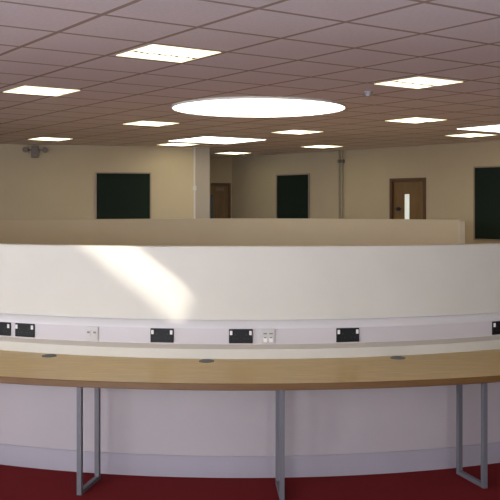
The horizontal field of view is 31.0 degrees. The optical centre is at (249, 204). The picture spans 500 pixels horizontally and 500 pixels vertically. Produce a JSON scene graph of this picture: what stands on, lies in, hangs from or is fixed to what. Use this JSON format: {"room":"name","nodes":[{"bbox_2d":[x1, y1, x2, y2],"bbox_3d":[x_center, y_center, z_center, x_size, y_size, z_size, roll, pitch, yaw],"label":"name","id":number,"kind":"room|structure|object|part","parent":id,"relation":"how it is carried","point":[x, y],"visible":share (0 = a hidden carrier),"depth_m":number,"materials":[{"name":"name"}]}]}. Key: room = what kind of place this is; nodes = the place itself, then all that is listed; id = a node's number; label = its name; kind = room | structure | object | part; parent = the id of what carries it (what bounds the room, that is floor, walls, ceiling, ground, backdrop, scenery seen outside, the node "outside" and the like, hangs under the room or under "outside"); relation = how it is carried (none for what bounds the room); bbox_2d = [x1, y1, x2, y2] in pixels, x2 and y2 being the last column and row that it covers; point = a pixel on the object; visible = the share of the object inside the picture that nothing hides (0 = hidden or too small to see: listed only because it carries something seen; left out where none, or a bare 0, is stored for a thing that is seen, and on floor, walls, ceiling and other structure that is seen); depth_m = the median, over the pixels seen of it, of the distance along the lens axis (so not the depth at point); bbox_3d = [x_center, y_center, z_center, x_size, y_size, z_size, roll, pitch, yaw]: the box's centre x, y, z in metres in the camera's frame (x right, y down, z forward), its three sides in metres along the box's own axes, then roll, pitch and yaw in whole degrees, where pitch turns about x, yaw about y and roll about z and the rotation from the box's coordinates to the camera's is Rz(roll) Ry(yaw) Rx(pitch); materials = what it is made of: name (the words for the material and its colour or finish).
{"room":"open-plan office","nodes":[
{"label":"open-plan office","id":0,"kind":"room"},
{"bbox_2d":[0,144,195,219],"bbox_3d":[-4.993,0.289,14.980,8.343,2.622,0.200,0,0,-15],"label":"wall","id":1,"kind":"structure","parent":0,"point":[59,184],"depth_m":15.42,"materials":[{"name":"beige paint"}]},
{"bbox_2d":[22,146,47,157],"bbox_3d":[-3.626,-0.900,15.182,0.420,0.200,0.110,0,0,-15],"label":"emergency light","id":2,"kind":"object","parent":1,"relation":"attached to","point":[35,150],"visible":1,"depth_m":15.16,"materials":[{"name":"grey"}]},
{"bbox_2d":[95,172,150,218],"bbox_3d":[-2.195,0.022,15.603,0.967,1.185,0.030,0,0,-15],"label":"pinboard","id":3,"kind":"object","parent":1,"relation":"attached to","point":[118,195],"visible":0.59,"depth_m":15.60,"materials":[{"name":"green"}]},
{"bbox_2d":[193,147,195,218],"bbox_3d":[-0.980,0.289,15.920,0.060,2.622,0.040,0,0,-15],"label":"conduit","id":4,"kind":"object","parent":1,"relation":"attached to","point":[194,186],"visible":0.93,"depth_m":15.92,"materials":[{"name":"grey plastic"}]},
{"bbox_2d":[196,147,209,218],"bbox_3d":[-0.834,0.289,16.057,0.242,2.622,0.270,0,0,0],"label":"column","id":5,"kind":"structure","parent":1,"relation":"attached to","point":[202,153],"depth_m":15.92,"materials":[{"name":"beige paint"}]},
{"bbox_2d":[210,157,231,217],"bbox_3d":[-1.817,0.289,19.051,2.900,2.622,0.200,0,0,-14],"label":"wall","id":6,"kind":"structure","parent":0,"point":[220,167],"depth_m":19.25,"materials":[{"name":"beige paint"}]},
{"bbox_2d":[210,183,230,218],"bbox_3d":[-0.824,0.565,19.241,0.820,2.070,0.130,0,0,-14],"label":"door","id":7,"kind":"structure","parent":6,"relation":"in","point":[220,193],"depth_m":19.26,"materials":[{"name":"brown wood"}]},
{"bbox_3d":[-0.833,0.390,19.247,0.085,1.220,0.015,0,0,-14],"label":"vision panel","id":8,"kind":"part","parent":7,"relation":"part of","materials":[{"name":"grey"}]},
{"bbox_2d":[0,0,499,156],"bbox_3d":[-0.053,-1.037,9.009,46.001,0.030,46.001,0,0,-35],"label":"ceiling","id":9,"kind":"structure","parent":0,"point":[332,50],"depth_m":6.84,"materials":[{"name":"tile"}]},
{"bbox_2d":[5,86,79,95],"bbox_3d":[-1.870,-1.020,8.068,0.516,0.006,0.516,0,0,-35],"label":"recessed light","id":10,"kind":"object","parent":9,"relation":"in","point":[33,90],"visible":1,"depth_m":8.06,"materials":[{"name":"beige plastic"}]},
{"bbox_2d":[28,137,68,140],"bbox_3d":[-3.091,-1.020,13.942,0.516,0.006,0.516,0,0,-35],"label":"recessed light","id":11,"kind":"object","parent":9,"relation":"in","point":[40,138],"visible":1,"depth_m":13.98,"materials":[{"name":"beige plastic"}]},
{"bbox_2d":[31,138,66,140],"bbox_3d":[-3.091,-1.021,13.942,0.456,0.004,0.456,0,0,-35],"label":"diffuser","id":12,"kind":"object","parent":11,"relation":"attached to","point":[50,139],"depth_m":13.98,"materials":[{"name":"white plastic"}]},
{"bbox_2d":[126,121,177,125],"bbox_3d":[-1.243,-1.020,11.288,0.516,0.006,0.516,0,0,-35],"label":"recessed light","id":13,"kind":"object","parent":9,"relation":"in","point":[145,123],"visible":1,"depth_m":11.25,"materials":[{"name":"beige plastic"}]},
{"bbox_2d":[116,44,220,62],"bbox_3d":[-0.554,-1.020,6.081,0.516,0.006,0.516,0,0,-35],"label":"recessed light","id":14,"kind":"object","parent":9,"relation":"in","point":[153,52],"visible":1,"depth_m":6.05,"materials":[{"name":"beige plastic"}]},
{"bbox_2d":[159,143,197,145],"bbox_3d":[-1.216,-1.020,15.187,0.516,0.006,0.516,0,0,-35],"label":"recessed light","id":15,"kind":"object","parent":9,"relation":"in","point":[170,144],"visible":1,"depth_m":15.16,"materials":[{"name":"beige plastic"}]},
{"bbox_2d":[172,137,261,143],"bbox_3d":[-0.525,-1.020,14.220,1.110,0.005,1.110,0,0,-35],"label":"recessed light","id":16,"kind":"object","parent":9,"relation":"attached to","point":[220,140],"visible":1,"depth_m":14.22,"materials":[{"name":"white plastic"}]},
{"bbox_2d":[215,152,246,153],"bbox_3d":[-0.334,-1.020,17.728,0.516,0.006,0.516,0,0,-35],"label":"recessed light","id":17,"kind":"object","parent":9,"relation":"in","point":[224,152],"visible":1,"depth_m":17.79,"materials":[{"name":"beige plastic"}]},
{"bbox_2d":[171,96,345,116],"bbox_3d":[0.090,-1.011,9.380,1.810,0.021,1.810,0,0,0],"label":"rooflight","id":18,"kind":"object","parent":9,"relation":"attached to","point":[259,106],"visible":1,"depth_m":9.21,"materials":[{"name":"white"}]},
{"bbox_2d":[272,130,320,133],"bbox_3d":[0.662,-1.020,12.605,0.516,0.006,0.516,0,0,-35],"label":"recessed light","id":19,"kind":"object","parent":9,"relation":"in","point":[288,131],"visible":1,"depth_m":12.62,"materials":[{"name":"beige plastic"}]},
{"bbox_2d":[304,145,342,147],"bbox_3d":[1.256,-1.020,15.735,0.516,0.006,0.516,0,0,-35],"label":"recessed light","id":20,"kind":"object","parent":9,"relation":"in","point":[316,146],"visible":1,"depth_m":15.68,"materials":[{"name":"beige plastic"}]},
{"bbox_2d":[316,146,338,147],"bbox_3d":[1.256,-1.021,15.735,0.456,0.004,0.456,0,0,-35],"label":"diffuser","id":21,"kind":"object","parent":20,"relation":"attached to","point":[316,146],"depth_m":15.68,"materials":[{"name":"white plastic"}]},
{"bbox_2d":[363,91,372,95],"bbox_3d":[1.065,-1.002,8.121,0.084,0.039,0.084,0,0,0],"label":"smoke detector","id":22,"kind":"object","parent":9,"relation":"attached to","point":[367,93],"visible":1,"depth_m":8.10,"materials":[{"name":"grey plastic"}]},
{"bbox_2d":[387,117,443,122],"bbox_3d":[1.997,-1.020,10.851,0.516,0.006,0.516,0,0,-35],"label":"recessed light","id":23,"kind":"object","parent":9,"relation":"in","point":[415,119],"visible":1,"depth_m":10.85,"materials":[{"name":"beige plastic"}]},
{"bbox_2d":[393,118,438,122],"bbox_3d":[1.997,-1.021,10.851,0.456,0.004,0.456,0,0,-35],"label":"diffuser","id":24,"kind":"object","parent":23,"relation":"attached to","point":[407,120],"depth_m":10.85,"materials":[{"name":"white plastic"}]},
{"bbox_2d":[376,77,460,88],"bbox_3d":[1.408,-1.020,7.526,0.516,0.006,0.516,0,0,-35],"label":"recessed light","id":25,"kind":"object","parent":9,"relation":"in","point":[416,82],"visible":1,"depth_m":7.49,"materials":[{"name":"beige plastic"}]},
{"bbox_2d":[446,133,491,136],"bbox_3d":[3.233,-1.020,13.179,0.516,0.006,0.516,0,0,-35],"label":"recessed light","id":26,"kind":"object","parent":9,"relation":"in","point":[470,134],"visible":1,"depth_m":13.19,"materials":[{"name":"beige plastic"}]},
{"bbox_2d":[452,134,488,136],"bbox_3d":[3.233,-1.021,13.179,0.456,0.004,0.456,0,0,-35],"label":"diffuser","id":27,"kind":"object","parent":26,"relation":"attached to","point":[459,135],"depth_m":13.19,"materials":[{"name":"white plastic"}]},
{"bbox_2d":[461,125,499,131],"bbox_3d":[3.511,-1.020,11.953,1.050,0.005,1.050,0,0,-35],"label":"rooflight","id":28,"kind":"object","parent":9,"relation":"attached to","point":[496,128],"visible":1,"depth_m":11.99,"materials":[{"name":"white"}]},
{"bbox_2d":[0,463,499,499],"bbox_3d":[2.350,1.650,5.850,23.300,0.100,5.300,0,0,0],"label":"floor","id":29,"kind":"structure","parent":0,"point":[16,483],"depth_m":5.10,"materials":[{"name":"red carpet"}]},
{"bbox_2d":[0,243,499,358],"bbox_3d":[-0.262,0.931,7.386,7.680,1.337,3.470,0,0,6],"label":"wall","id":30,"kind":"structure","parent":29,"relation":"on","point":[96,281],"depth_m":5.72,"materials":[{"name":"white paint"}]},
{"bbox_2d":[0,312,499,348],"bbox_3d":[-0.040,0.812,6.582,6.764,0.185,1.974,0,0,0],"label":"dado trunking","id":31,"kind":"object","parent":30,"relation":"attached to","point":[445,329],"visible":0.99,"depth_m":5.69,"materials":[{"name":"grey plastic"}]},
{"bbox_2d":[0,322,10,335],"bbox_3d":[-1.637,0.815,5.929,0.148,0.088,0.016,0,0,24],"label":"power socket","id":32,"kind":"object","parent":31,"relation":"attached to","point":[5,327],"visible":1,"depth_m":5.91,"materials":[{"name":"black plastic"}]},
{"bbox_2d":[15,323,34,337],"bbox_3d":[-1.467,0.815,5.858,0.148,0.088,0.016,0,0,21],"label":"power socket","id":33,"kind":"object","parent":31,"relation":"attached to","point":[21,329],"visible":1,"depth_m":5.85,"materials":[{"name":"black plastic"}]},
{"bbox_2d":[86,326,97,340],"bbox_3d":[-1.003,0.815,5.709,0.086,0.088,0.014,0,0,14],"label":"outlet","id":34,"kind":"object","parent":31,"relation":"attached to","point":[91,332],"visible":1,"depth_m":5.71,"materials":[{"name":"grey plastic"}]},
{"bbox_2d":[150,328,173,342],"bbox_3d":[-0.550,0.815,5.622,0.148,0.088,0.016,0,0,7],"label":"power socket","id":35,"kind":"object","parent":31,"relation":"attached to","point":[164,335],"visible":1,"depth_m":5.62,"materials":[{"name":"black plastic"}]},
{"bbox_2d":[229,329,252,342],"bbox_3d":[-0.057,0.815,5.588,0.148,0.088,0.016,0,0,0],"label":"power socket","id":36,"kind":"object","parent":31,"relation":"attached to","point":[235,335],"visible":1,"depth_m":5.59,"materials":[{"name":"black plastic"}]},
{"bbox_3d":[-0.040,0.815,6.572,6.764,0.094,1.954,0,0,0],"label":"trunking lid","id":37,"kind":"part","parent":31,"relation":"part of","materials":[{"name":"grey plastic"}]},
{"bbox_2d":[261,329,274,342],"bbox_3d":[0.112,0.815,5.592,0.086,0.088,0.014,0,0,-2],"label":"outlet","id":38,"kind":"object","parent":31,"relation":"attached to","point":[267,335],"visible":1,"depth_m":5.59,"materials":[{"name":"grey plastic"}]},
{"bbox_2d":[336,328,358,341],"bbox_3d":[0.614,0.815,5.643,0.148,0.088,0.016,0,0,-10],"label":"power socket","id":39,"kind":"object","parent":31,"relation":"attached to","point":[342,334],"visible":1,"depth_m":5.64,"materials":[{"name":"black plastic"}]},
{"bbox_2d":[492,321,499,334],"bbox_3d":[1.669,0.815,5.981,0.148,0.088,0.016,0,0,-26],"label":"power socket","id":40,"kind":"object","parent":31,"relation":"attached to","point":[495,324],"visible":1,"depth_m":5.96,"materials":[{"name":"black plastic"}]},
{"bbox_2d":[0,382,499,477],"bbox_3d":[-0.040,1.302,6.423,7.316,0.597,2.294,0,0,0],"label":"wall","id":41,"kind":"structure","parent":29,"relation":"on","point":[145,432],"depth_m":5.35,"materials":[{"name":"grey"}]},
{"bbox_2d":[0,349,499,499],"bbox_3d":[-0.040,1.279,5.991,7.312,0.642,2.262,0,0,0],"label":"curved desk","id":42,"kind":"object","parent":29,"relation":"on","point":[458,369],"visible":1,"depth_m":5.15,"materials":[{"name":"brown wood"}]},
{"bbox_2d":[0,350,123,379],"bbox_3d":[-2.205,0.984,5.985,3.228,0.038,1.016,0,0,32],"label":"countertop","id":43,"kind":"structure","parent":42,"relation":"on","point":[20,364],"depth_m":5.41,"materials":[{"name":"brown wood"}]},
{"bbox_3d":[-0.914,1.302,5.106,0.028,0.597,0.298,0,0,11],"label":"leg frame","id":44,"kind":"part","parent":42,"relation":"part of","materials":[{"name":"grey metal"}]},
{"bbox_3d":[0.167,1.302,5.025,0.028,0.597,0.298,0,0,-3],"label":"leg frame","id":45,"kind":"part","parent":42,"relation":"part of","materials":[{"name":"grey metal"}]},
{"bbox_2d":[80,354,483,383],"bbox_3d":[0.193,0.984,5.337,2.275,0.038,0.947,0,0,0],"label":"countertop","id":46,"kind":"structure","parent":42,"relation":"on","point":[414,367],"depth_m":5.25,"materials":[{"name":"brown wood"}]},
{"bbox_2d":[421,349,499,375],"bbox_3d":[2.323,0.984,6.075,2.772,0.038,0.951,0,0,-35],"label":"countertop","id":47,"kind":"structure","parent":42,"relation":"on","point":[483,362],"depth_m":5.59,"materials":[{"name":"brown wood"}]},
{"bbox_3d":[1.285,1.302,5.220,0.028,0.597,0.298,0,0,-17],"label":"leg frame","id":48,"kind":"part","parent":42,"relation":"part of","materials":[{"name":"grey metal"}]},
{"bbox_2d":[232,141,499,243],"bbox_3d":[4.383,0.289,13.973,0.200,2.622,14.304,0,0,-41],"label":"wall","id":49,"kind":"structure","parent":0,"point":[447,169],"depth_m":16.38,"materials":[{"name":"beige paint"}]},
{"bbox_2d":[276,173,309,218],"bbox_3d":[0.846,-0.022,17.865,0.031,1.185,0.945,0,0,-41],"label":"pinboard","id":50,"kind":"object","parent":49,"relation":"attached to","point":[292,190],"visible":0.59,"depth_m":17.84,"materials":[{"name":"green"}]},
{"bbox_2d":[337,150,339,218],"bbox_3d":[1.674,0.289,16.882,0.070,2.622,0.060,0,0,-41],"label":"pipe","id":51,"kind":"object","parent":49,"relation":"attached to","point":[338,160],"visible":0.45,"depth_m":16.86,"materials":[{"name":"beige metal"}]},
{"bbox_2d":[340,150,344,218],"bbox_3d":[1.724,0.289,16.825,0.070,2.622,0.060,0,0,-41],"label":"pipe","id":52,"kind":"object","parent":49,"relation":"attached to","point":[342,160],"visible":0.51,"depth_m":16.81,"materials":[{"name":"beige metal"}]},
{"bbox_2d":[389,178,425,218],"bbox_3d":[2.777,0.565,15.719,0.152,2.070,0.796,0,0,-41],"label":"door","id":53,"kind":"structure","parent":49,"relation":"in","point":[407,196],"depth_m":15.74,"materials":[{"name":"brown wood"}]},
{"bbox_3d":[2.760,0.395,15.765,0.015,1.170,0.115,0,0,-41],"label":"vision panel","id":54,"kind":"part","parent":53,"relation":"part of","materials":[{"name":"grey glass"}]},
{"bbox_2d":[473,166,499,240],"bbox_3d":[4.054,-0.028,14.175,0.031,1.195,1.250,0,0,-41],"label":"pinboard","id":55,"kind":"object","parent":49,"relation":"attached to","point":[486,179],"visible":1,"depth_m":14.46,"materials":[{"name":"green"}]},
{"bbox_3d":[2.350,1.650,16.250,23.300,0.100,15.500,0,0,0],"label":"floor","id":56,"kind":"structure","parent":0,"visible":0},
{"bbox_2d":[0,218,464,245],"bbox_3d":[-0.940,0.900,11.926,7.234,1.400,2.551,0,0,-20],"label":"wall","id":57,"kind":"structure","parent":56,"relation":"on","point":[217,231],"depth_m":12.87,"materials":[{"name":"beige paint"}]},
{"bbox_3d":[2.824,0.900,11.998,0.124,1.400,0.012,0,0,-41],"label":"post","id":58,"kind":"part","parent":57,"relation":"part of","materials":[{"name":"beige paint"}]}
]}

